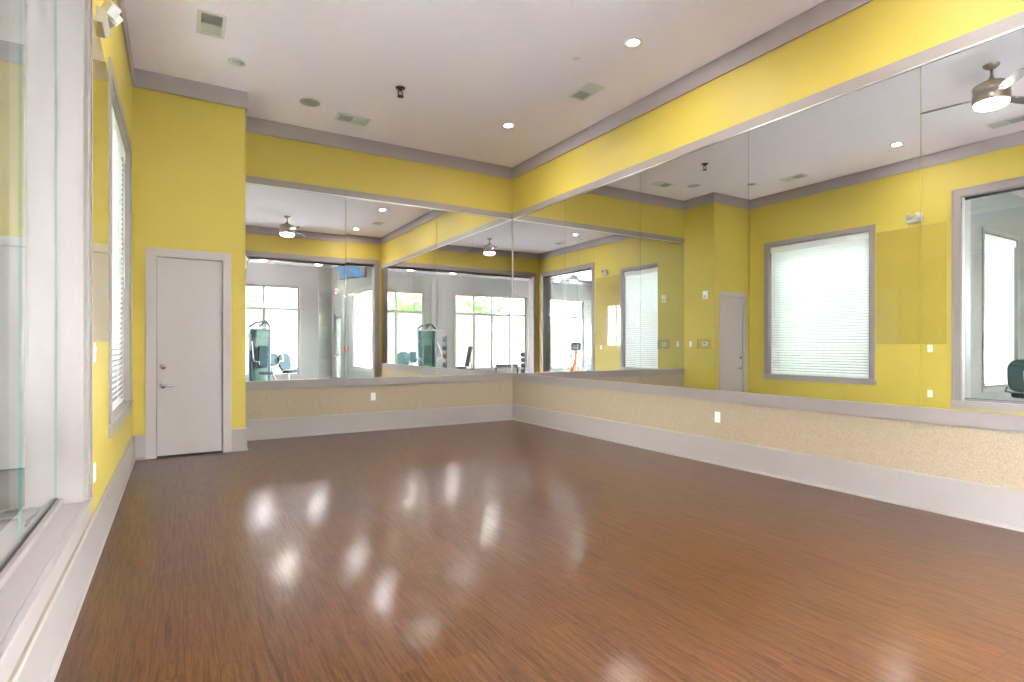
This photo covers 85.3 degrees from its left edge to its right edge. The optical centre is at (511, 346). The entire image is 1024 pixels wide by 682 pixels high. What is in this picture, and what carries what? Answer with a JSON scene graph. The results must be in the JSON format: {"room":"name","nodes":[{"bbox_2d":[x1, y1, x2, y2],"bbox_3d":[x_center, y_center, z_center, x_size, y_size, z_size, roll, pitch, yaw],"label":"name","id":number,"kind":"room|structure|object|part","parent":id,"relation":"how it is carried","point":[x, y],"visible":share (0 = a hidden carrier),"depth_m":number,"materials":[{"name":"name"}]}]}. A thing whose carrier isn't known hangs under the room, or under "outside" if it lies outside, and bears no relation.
{"room":"exercise studio","nodes":[
{"label":"exercise studio","id":0,"kind":"room"},
{"bbox_2d":[91,0,131,515],"bbox_3d":[-2.896,-0.965,3.802,0.120,4.630,8.012,0,0,-31],"label":"wall","id":1,"kind":"structure","parent":0,"point":[107,453],"depth_m":4.25,"materials":[{"name":"yellow paint"}]},
{"bbox_2d":[0,0,20,568],"bbox_3d":[-1.899,-0.780,2.017,0.010,3.310,0.924,0,0,-31],"label":"glass panel","id":2,"kind":"object","parent":1,"relation":"attached to","point":[10,10],"visible":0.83,"depth_m":2.26,"materials":[{"name":"clear glass"}]},
{"bbox_2d":[0,498,57,572],"bbox_3d":[-1.877,-0.776,1.980,0.040,3.343,2.656,0,0,-31],"label":"trim","id":3,"kind":"structure","parent":1,"relation":"attached to","point":[53,503],"depth_m":2.48,"materials":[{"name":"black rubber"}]},
{"bbox_2d":[21,0,56,541],"bbox_3d":[-2.350,-0.780,2.765,0.010,3.310,0.820,0,0,-31],"label":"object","id":4,"kind":"object","parent":1,"relation":"attached to","point":[38,17],"visible":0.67,"depth_m":2.67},
{"bbox_2d":[0,0,92,589],"bbox_3d":[-1.897,-0.845,1.969,0.351,3.480,2.930,0,0,-31],"label":"window frame","id":5,"kind":"structure","parent":1,"relation":"attached to","point":[70,13],"depth_m":3.16,"materials":[{"name":"grey paint"}]},
{"bbox_2d":[0,496,93,681],"bbox_3d":[-1.916,0.958,1.957,0.405,0.125,2.960,0,0,-31],"label":"sill","id":6,"kind":"structure","parent":1,"relation":"attached to","point":[25,595],"depth_m":2.16,"materials":[{"name":"paint"}]},
{"bbox_2d":[8,436,134,681],"bbox_3d":[-2.693,1.204,3.615,0.034,0.293,6.883,0,0,-31],"label":"baseboard","id":7,"kind":"structure","parent":1,"relation":"attached to","point":[40,660],"depth_m":2.66,"materials":[{"name":"paint"}]},
{"bbox_2d":[93,462,95,481],"bbox_3d":[-2.683,0.810,3.573,0.009,0.122,0.075,0,0,-31],"label":"wall outlet","id":8,"kind":"object","parent":1,"relation":"attached to","point":[94,464],"visible":1,"depth_m":3.54,"materials":[{"name":"white plastic"}]},
{"bbox_2d":[93,343,96,361],"bbox_3d":[-2.682,0.040,3.574,0.012,0.122,0.075,0,0,-31],"label":"light switch","id":9,"kind":"object","parent":1,"relation":"attached to","point":[94,344],"visible":1,"depth_m":3.54,"materials":[{"name":"white plastic"}]},
{"bbox_2d":[93,14,108,341],"bbox_3d":[-2.840,-1.060,3.834,0.005,2.050,1.090,0,0,-31],"label":"sheet","id":10,"kind":"object","parent":1,"relation":"attached to","point":[100,72],"visible":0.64,"depth_m":3.76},
{"bbox_2d":[96,0,122,37],"bbox_3d":[-2.738,-2.225,3.785,0.137,0.169,0.270,0,0,-31],"label":"emergency light","id":11,"kind":"object","parent":1,"relation":"attached to","point":[104,24],"visible":1,"depth_m":3.72,"materials":[{"name":"white plastic"}]},
{"bbox_2d":[109,57,131,423],"bbox_3d":[-3.812,-0.823,5.228,0.251,2.855,2.260,0,0,-31],"label":"window","id":12,"kind":"structure","parent":1,"relation":"in","point":[112,79],"depth_m":6.13,"materials":[{"name":"grey paint"}]},
{"bbox_2d":[112,106,124,410],"bbox_3d":[-3.778,-0.769,5.248,0.070,2.735,2.024,0,0,-31],"label":"blind","id":13,"kind":"object","parent":12,"relation":"attached to","point":[118,151],"visible":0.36,"depth_m":5.62,"materials":[{"name":"white plastic"}]},
{"bbox_3d":[-3.783,0.585,5.246,0.048,0.026,2.016,0,0,-31],"label":"rail","id":14,"kind":"part","parent":13,"relation":"part of","materials":[{"name":"white plastic"}]},
{"bbox_3d":[-3.778,-2.074,5.248,0.070,0.127,2.024,0,0,-31],"label":"head rail","id":15,"kind":"part","parent":13,"relation":"part of","materials":[{"name":"white plastic"}]},
{"bbox_2d":[108,400,133,438],"bbox_3d":[-3.821,0.662,5.223,0.310,0.115,2.300,0,0,-31],"label":"window sill","id":16,"kind":"structure","parent":1,"relation":"attached to","point":[123,409],"depth_m":5.07,"materials":[{"name":"paint"}]},
{"bbox_2d":[117,0,133,85],"bbox_3d":[-2.693,-3.174,3.603,0.022,0.213,6.861,0,0,-31],"label":"crown molding","id":17,"kind":"structure","parent":1,"relation":"attached to","point":[121,5],"depth_m":5.66,"materials":[{"name":"grey paint"}]},
{"bbox_2d":[132,86,245,435],"bbox_3d":[-3.995,-0.965,6.919,1.212,4.630,0.120,0,0,-31],"label":"wall","id":18,"kind":"structure","parent":0,"point":[189,154],"depth_m":6.84,"materials":[{"name":"yellow paint"}]},
{"bbox_2d":[134,435,144,460],"bbox_3d":[-4.419,1.204,6.574,0.130,0.293,0.034,0,0,-31],"label":"baseboard","id":19,"kind":"structure","parent":18,"relation":"attached to","point":[139,440],"depth_m":6.58,"materials":[{"name":"paint"}]},
{"bbox_2d":[145,247,230,459],"bbox_3d":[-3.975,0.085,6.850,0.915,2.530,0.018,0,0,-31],"label":"door frame","id":20,"kind":"structure","parent":18,"relation":"attached to","point":[151,253],"depth_m":6.66,"materials":[{"name":"paint"}]},
{"bbox_2d":[157,257,222,455],"bbox_3d":[-3.976,0.127,6.876,0.710,2.403,0.097,0,0,-31],"label":"door","id":21,"kind":"structure","parent":18,"relation":"in","point":[189,291],"depth_m":6.88,"materials":[{"name":"paint"}]},
{"bbox_3d":[-4.180,0.480,6.730,0.157,0.068,0.057,0,0,-31],"label":"handle","id":22,"kind":"part","parent":21,"relation":"part of","materials":[{"name":"silver metal"}]},
{"bbox_2d":[231,428,247,451],"bbox_3d":[-3.499,1.204,7.128,0.187,0.293,0.034,0,0,-31],"label":"baseboard","id":23,"kind":"structure","parent":18,"relation":"attached to","point":[238,436],"depth_m":7.12,"materials":[{"name":"paint"}]},
{"bbox_2d":[157,451,221,456],"bbox_3d":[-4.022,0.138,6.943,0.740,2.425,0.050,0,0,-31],"label":"door threshold","id":24,"kind":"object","parent":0,"point":[212,451],"depth_m":6.92,"materials":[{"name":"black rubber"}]},
{"bbox_2d":[246,132,512,419],"bbox_3d":[-2.537,-0.965,8.833,6.285,4.630,0.238,0,0,-31],"label":"wall","id":25,"kind":"structure","parent":0,"point":[271,157],"depth_m":8.86,"materials":[{"name":"yellow paint"}]},
{"bbox_2d":[246,184,345,380],"bbox_3d":[-3.229,-0.915,8.269,1.488,2.832,0.012,0,0,-31],"label":"wall mirror","id":26,"kind":"object","parent":25,"relation":"attached to","point":[296,240],"visible":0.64,"depth_m":8.26,"materials":[{"name":"clear glass"}]},
{"bbox_2d":[133,68,512,179],"bbox_3d":[-2.229,-3.174,8.383,5.747,0.213,0.851,0,0,-31],"label":"crown molding","id":27,"kind":"structure","parent":25,"relation":"attached to","point":[254,125],"depth_m":8.29,"materials":[{"name":"grey paint"}]},
{"bbox_2d":[371,393,375,399],"bbox_3d":[-2.218,0.805,8.881,0.075,0.122,0.009,0,0,-31],"label":"wall outlet","id":28,"kind":"object","parent":25,"relation":"attached to","point":[373,395],"visible":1,"depth_m":8.88,"materials":[{"name":"white plastic"}]},
{"bbox_2d":[246,404,511,440],"bbox_3d":[-1.921,1.204,9.045,4.535,0.293,0.034,0,0,-31],"label":"baseboard","id":29,"kind":"structure","parent":25,"relation":"attached to","point":[275,428],"depth_m":8.84,"materials":[{"name":"paint"}]},
{"bbox_2d":[246,374,511,390],"bbox_3d":[-1.928,0.569,9.046,4.523,0.130,0.026,0,0,-31],"label":"frame","id":30,"kind":"object","parent":25,"relation":"attached to","point":[348,382],"visible":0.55,"depth_m":8.84,"materials":[{"name":"grey paint"}]},
{"bbox_2d":[246,175,511,219],"bbox_3d":[-1.929,-2.385,9.046,4.523,0.103,0.024,0,0,-31],"label":"frame","id":31,"kind":"object","parent":25,"relation":"attached to","point":[249,179],"visible":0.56,"depth_m":8.84,"materials":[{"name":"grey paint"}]},
{"bbox_2d":[346,197,436,377],"bbox_3d":[-1.934,-0.915,9.049,1.525,2.832,0.007,0,0,-31],"label":"wall mirror","id":32,"kind":"object","parent":25,"relation":"attached to","point":[391,249],"visible":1,"depth_m":9.02,"materials":[{"name":"clear glass"}]},
{"bbox_2d":[437,210,511,375],"bbox_3d":[-0.640,-0.915,9.828,1.485,2.832,0.007,0,0,-31],"label":"wall mirror","id":33,"kind":"object","parent":25,"relation":"attached to","point":[474,252],"visible":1,"depth_m":9.80,"materials":[{"name":"clear glass"}]},
{"bbox_2d":[512,219,512,373],"bbox_3d":[0.009,-0.915,10.215,0.021,2.838,0.021,0,0,-31],"label":"trim","id":34,"kind":"structure","parent":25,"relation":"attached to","point":[512,219],"depth_m":10.20,"materials":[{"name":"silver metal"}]},
{"bbox_2d":[124,0,824,166],"bbox_3d":[-0.481,-3.365,5.395,6.310,0.170,8.250,0,0,-31],"label":"ceiling","id":35,"kind":"structure","parent":0,"point":[467,69],"depth_m":6.27,"materials":[{"name":"paint"}]},
{"bbox_2d":[196,9,226,38],"bbox_3d":[-3.061,-3.274,5.657,0.260,0.012,0.460,0,0,-31],"label":"ceiling vent","id":36,"kind":"object","parent":35,"relation":"in","point":[208,23],"visible":1,"depth_m":5.64,"materials":[{"name":"white plastic"}]},
{"bbox_2d":[228,58,247,66],"bbox_3d":[-3.170,-3.326,6.420,0.206,0.108,0.206,0,0,-31],"label":"recessed light","id":37,"kind":"object","parent":35,"relation":"in","point":[237,62],"visible":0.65,"depth_m":6.45,"materials":[{"name":"white plastic"}]},
{"bbox_2d":[299,98,319,106],"bbox_3d":[-2.719,-3.276,7.473,0.270,0.009,0.270,0,0,-31],"label":"ceiling speaker","id":38,"kind":"object","parent":35,"relation":"attached to","point":[309,102],"visible":1,"depth_m":7.46,"materials":[{"name":"white plastic"}]},
{"bbox_2d":[334,112,370,125],"bbox_3d":[-2.300,-3.274,8.018,0.460,0.012,0.260,0,0,-31],"label":"ceiling vent","id":39,"kind":"object","parent":35,"relation":"in","point":[340,116],"visible":1,"depth_m":8.01,"materials":[{"name":"white plastic"}]},
{"bbox_2d":[395,86,404,97],"bbox_3d":[-1.417,-3.224,7.055,0.125,0.112,0.125,0,0,-31],"label":"sprinkler","id":40,"kind":"object","parent":35,"relation":"attached to","point":[399,88],"visible":1,"depth_m":7.04,"materials":[{"name":"brown metal"}]},
{"bbox_2d":[502,123,514,128],"bbox_3d":[-0.053,-3.326,8.261,0.206,0.108,0.206,0,0,-31],"label":"recessed light","id":41,"kind":"object","parent":35,"relation":"in","point":[505,125],"visible":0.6,"depth_m":8.31,"materials":[{"name":"white plastic"}]},
{"bbox_2d":[567,82,605,100],"bbox_3d":[0.953,-3.274,7.151,0.260,0.012,0.460,0,0,-31],"label":"ceiling vent","id":42,"kind":"object","parent":35,"relation":"in","point":[589,89],"visible":1,"depth_m":7.13,"materials":[{"name":"white plastic"}]},
{"bbox_2d":[623,37,642,47],"bbox_3d":[1.308,-3.326,5.999,0.206,0.108,0.206,0,0,-31],"label":"recessed light","id":43,"kind":"object","parent":35,"relation":"in","point":[633,42],"visible":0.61,"depth_m":6.04,"materials":[{"name":"white plastic"}]},
{"bbox_2d":[54,420,1023,681],"bbox_3d":[-0.517,1.375,5.223,6.072,0.050,8.032,0,0,-31],"label":"floor","id":44,"kind":"structure","parent":0,"point":[505,550],"depth_m":3.31,"materials":[{"name":"brown wood"}]},
{"bbox_2d":[513,0,1023,490],"bbox_3d":[2.120,-0.965,6.960,0.238,4.630,8.250,0,0,-31],"label":"wall","id":45,"kind":"structure","parent":0,"point":[876,34],"depth_m":5.55,"materials":[{"name":"yellow paint"}]},
{"bbox_2d":[513,200,564,377],"bbox_3d":[0.433,-0.915,9.517,0.007,2.832,1.605,0,0,-31],"label":"wall mirror","id":46,"kind":"object","parent":45,"relation":"attached to","point":[538,236],"visible":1,"depth_m":9.45,"materials":[{"name":"clear glass"}]},
{"bbox_2d":[565,172,639,383],"bbox_3d":[1.279,-0.915,8.112,0.007,2.832,1.665,0,0,-31],"label":"wall mirror","id":47,"kind":"object","parent":45,"relation":"attached to","point":[602,224],"visible":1,"depth_m":8.03,"materials":[{"name":"clear glass"}]},
{"bbox_2d":[512,0,872,178],"bbox_3d":[1.998,-3.174,6.911,0.022,0.213,7.690,0,0,-31],"label":"crown molding","id":48,"kind":"structure","parent":45,"relation":"attached to","point":[827,11],"depth_m":6.43,"materials":[{"name":"grey paint"}]},
{"bbox_2d":[640,131,748,392],"bbox_3d":[2.133,-0.915,6.694,0.007,2.832,1.635,0,0,-31],"label":"wall mirror","id":49,"kind":"object","parent":45,"relation":"attached to","point":[694,206],"visible":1,"depth_m":6.58,"materials":[{"name":"clear glass"}]},
{"bbox_2d":[715,411,719,422],"bbox_3d":[2.346,0.810,6.344,0.009,0.122,0.075,0,0,-31],"label":"wall outlet","id":50,"kind":"object","parent":45,"relation":"attached to","point":[717,414],"visible":1,"depth_m":6.34,"materials":[{"name":"white plastic"}]},
{"bbox_2d":[512,404,1023,531],"bbox_3d":[1.987,1.204,6.917,0.034,0.293,7.712,0,0,-31],"label":"baseboard","id":51,"kind":"structure","parent":45,"relation":"attached to","point":[1001,507],"depth_m":5.31,"materials":[{"name":"paint"}]},
{"bbox_2d":[512,374,1023,432],"bbox_3d":[1.995,0.569,6.911,0.026,0.130,7.694,0,0,-31],"label":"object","id":52,"kind":"object","parent":45,"relation":"attached to","point":[950,417],"visible":1,"depth_m":5.30,"materials":[{"name":"grey paint"}]},
{"bbox_2d":[512,11,1023,219],"bbox_3d":[1.998,-2.385,6.909,0.024,0.103,7.688,0,0,-31],"label":"frame","id":53,"kind":"object","parent":45,"relation":"attached to","point":[1016,20],"visible":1,"depth_m":5.31,"materials":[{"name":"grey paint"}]},
{"bbox_2d":[749,66,920,406],"bbox_3d":[2.974,-0.915,5.298,0.007,2.832,1.615,0,0,-31],"label":"wall mirror","id":54,"kind":"object","parent":45,"relation":"attached to","point":[835,184],"visible":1,"depth_m":5.18,"materials":[{"name":"clear glass"}]},
{"bbox_2d":[921,27,1023,414],"bbox_3d":[3.688,-0.915,4.111,0.007,2.832,1.145,0,0,-31],"label":"wall mirror","id":55,"kind":"object","parent":45,"relation":"attached to","point":[972,98],"visible":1,"depth_m":4.30,"materials":[{"name":"clear glass"}]}
]}

